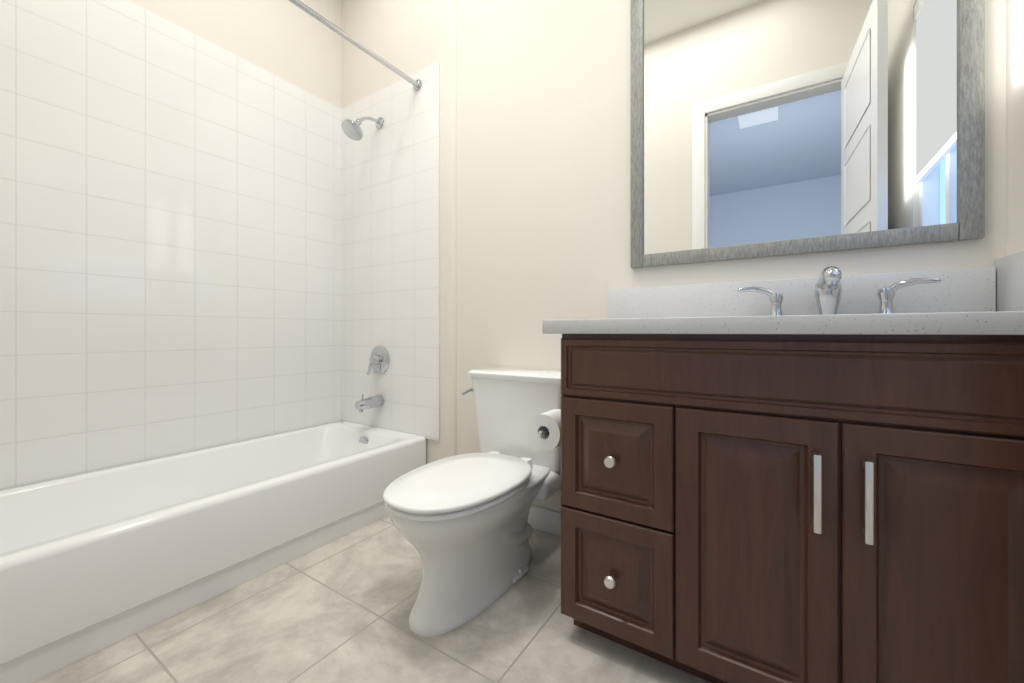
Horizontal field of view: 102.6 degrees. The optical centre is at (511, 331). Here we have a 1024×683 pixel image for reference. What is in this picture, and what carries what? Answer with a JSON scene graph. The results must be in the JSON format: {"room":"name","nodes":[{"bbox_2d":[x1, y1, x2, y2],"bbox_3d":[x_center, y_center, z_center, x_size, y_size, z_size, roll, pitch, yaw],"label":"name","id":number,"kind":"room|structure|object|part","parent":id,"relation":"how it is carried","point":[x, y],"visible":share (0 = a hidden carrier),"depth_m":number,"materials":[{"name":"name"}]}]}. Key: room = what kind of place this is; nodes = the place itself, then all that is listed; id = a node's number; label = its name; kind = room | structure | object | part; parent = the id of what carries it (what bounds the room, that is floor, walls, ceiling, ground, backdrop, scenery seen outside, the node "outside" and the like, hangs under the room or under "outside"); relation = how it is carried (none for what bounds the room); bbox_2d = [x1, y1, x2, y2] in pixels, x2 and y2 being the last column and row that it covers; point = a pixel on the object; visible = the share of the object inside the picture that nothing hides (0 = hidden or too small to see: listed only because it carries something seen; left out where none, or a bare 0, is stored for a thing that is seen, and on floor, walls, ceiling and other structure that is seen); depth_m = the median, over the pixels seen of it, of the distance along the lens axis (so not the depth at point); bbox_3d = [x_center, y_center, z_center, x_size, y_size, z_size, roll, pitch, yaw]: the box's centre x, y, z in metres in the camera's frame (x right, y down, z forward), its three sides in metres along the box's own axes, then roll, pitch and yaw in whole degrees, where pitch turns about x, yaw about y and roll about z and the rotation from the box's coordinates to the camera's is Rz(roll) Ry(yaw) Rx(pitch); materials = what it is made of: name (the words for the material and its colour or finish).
{"room":"bathroom","nodes":[
{"label":"bathroom","id":0,"kind":"room"},
{"bbox_2d":[128,0,341,108],"bbox_3d":[-1.564,-0.670,1.943,0.120,3.100,1.855,0,0,33],"label":"wall","id":1,"kind":"structure","parent":0,"point":[288,41],"depth_m":2.25,"materials":[{"name":"white paint"}]},
{"bbox_2d":[0,0,340,490],"bbox_3d":[-1.510,-0.417,1.908,0.008,1.965,1.615,0,0,33],"label":"tile","id":2,"kind":"structure","parent":1,"relation":"attached to","point":[170,238],"depth_m":1.80,"materials":[{"name":"white tile"}]},
{"bbox_2d":[32,515,710,682],"bbox_3d":[-0.330,0.905,1.153,3.050,0.050,1.875,0,0,33],"label":"floor","id":3,"kind":"structure","parent":0,"point":[337,610],"depth_m":1.18,"materials":[{"name":"tile"}]},
{"bbox_2d":[0,421,425,682],"bbox_3d":[-1.197,0.718,1.701,0.740,0.325,1.601,0,0,33],"label":"bathtub","id":4,"kind":"object","parent":3,"relation":"on","point":[93,562],"visible":0.96,"depth_m":1.43,"materials":[{"name":"white ceramic"}]},
{"bbox_2d":[383,367,561,636],"bbox_3d":[-0.099,0.522,1.482,0.482,0.716,0.816,0,0,33],"label":"toilet","id":5,"kind":"object","parent":3,"relation":"on","point":[462,525],"visible":0.96,"depth_m":1.33,"materials":[{"name":"white ceramic"}]},
{"bbox_2d":[542,251,1023,682],"bbox_3d":[0.687,0.345,1.124,1.068,1.070,0.573,0,0,33],"label":"bathroom vanity","id":6,"kind":"object","parent":3,"relation":"on","point":[820,479],"visible":1,"depth_m":0.89,"materials":[{"name":"brown wood"}]},
{"bbox_2d":[528,409,560,450],"bbox_3d":[0.153,0.320,1.349,0.155,0.116,0.184,0,0,33],"label":"toilet paper roll","id":7,"kind":"object","parent":6,"relation":"attached to","point":[544,431],"visible":0.67,"depth_m":1.31,"materials":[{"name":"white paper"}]},
{"bbox_3d":[0.472,0.459,0.940,0.539,0.422,0.030,0,0,33],"label":"handle","id":8,"kind":"part","parent":6,"relation":"part of","materials":[{"name":"silver metal"}]},
{"bbox_2d":[737,266,941,320],"bbox_3d":[0.905,-0.110,1.169,0.468,0.149,0.160,0,0,33],"label":"faucet","id":9,"kind":"object","parent":6,"relation":"on","point":[828,290],"depth_m":1.18,"materials":[{"name":"silver metal"}]},
{"bbox_2d":[342,0,1005,535],"bbox_3d":[0.214,-0.670,1.882,2.930,3.100,0.220,0,0,33],"label":"wall","id":10,"kind":"structure","parent":0,"point":[543,158],"depth_m":1.85,"materials":[{"name":"white paint"}]},
{"bbox_2d":[341,62,439,440],"bbox_3d":[-0.723,-0.417,2.355,0.826,1.965,0.008,0,0,33],"label":"tile","id":11,"kind":"structure","parent":10,"relation":"attached to","point":[390,235],"depth_m":2.31,"materials":[{"name":"white tile"}]},
{"bbox_2d":[288,0,421,90],"bbox_3d":[-0.946,-1.330,1.536,0.060,0.060,1.605,0,0,33],"label":"curtain rod","id":12,"kind":"object","parent":11,"relation":"attached to","point":[417,84],"visible":1,"depth_m":1.87,"materials":[{"name":"silver metal"}]},
{"bbox_2d":[341,117,383,140],"bbox_3d":[-0.829,-1.148,2.276,0.120,0.187,0.238,0,0,33],"label":"shower head","id":13,"kind":"object","parent":11,"relation":"attached to","point":[352,129],"visible":1,"depth_m":2.23},
{"bbox_2d":[355,394,383,411],"bbox_3d":[-0.806,0.394,2.311,0.068,0.094,0.159,0,0,33],"label":"tub spout","id":14,"kind":"object","parent":11,"relation":"attached to","point":[362,404],"visible":1,"depth_m":2.28,"materials":[{"name":"silver metal"}]},
{"bbox_2d":[367,345,389,374],"bbox_3d":[-0.782,0.163,2.349,0.164,0.169,0.065,0,0,33],"label":"shower valve","id":15,"kind":"object","parent":11,"relation":"attached to","point":[379,362],"visible":1,"depth_m":2.34,"materials":[{"name":"silver metal"}]},
{"bbox_2d":[608,266,995,323],"bbox_3d":[0.828,-0.102,1.362,1.046,0.135,0.020,0,0,33],"label":"backsplash","id":16,"kind":"structure","parent":10,"relation":"attached to","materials":[{"name":"stone"}]},
{"bbox_2d":[631,0,984,267],"bbox_3d":[0.858,-0.854,1.343,0.938,1.212,0.022,0,0,33],"label":"framed mirror","id":17,"kind":"object","parent":10,"relation":"attached to","point":[765,128],"visible":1,"depth_m":1.30,"materials":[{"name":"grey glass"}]},
{"bbox_2d":[1006,0,1023,255],"bbox_3d":[1.293,-0.670,0.964,0.120,3.100,0.185,0,0,33],"label":"wall","id":18,"kind":"structure","parent":0,"point":[1014,126],"depth_m":1.03,"materials":[{"name":"white paint"}]}
]}

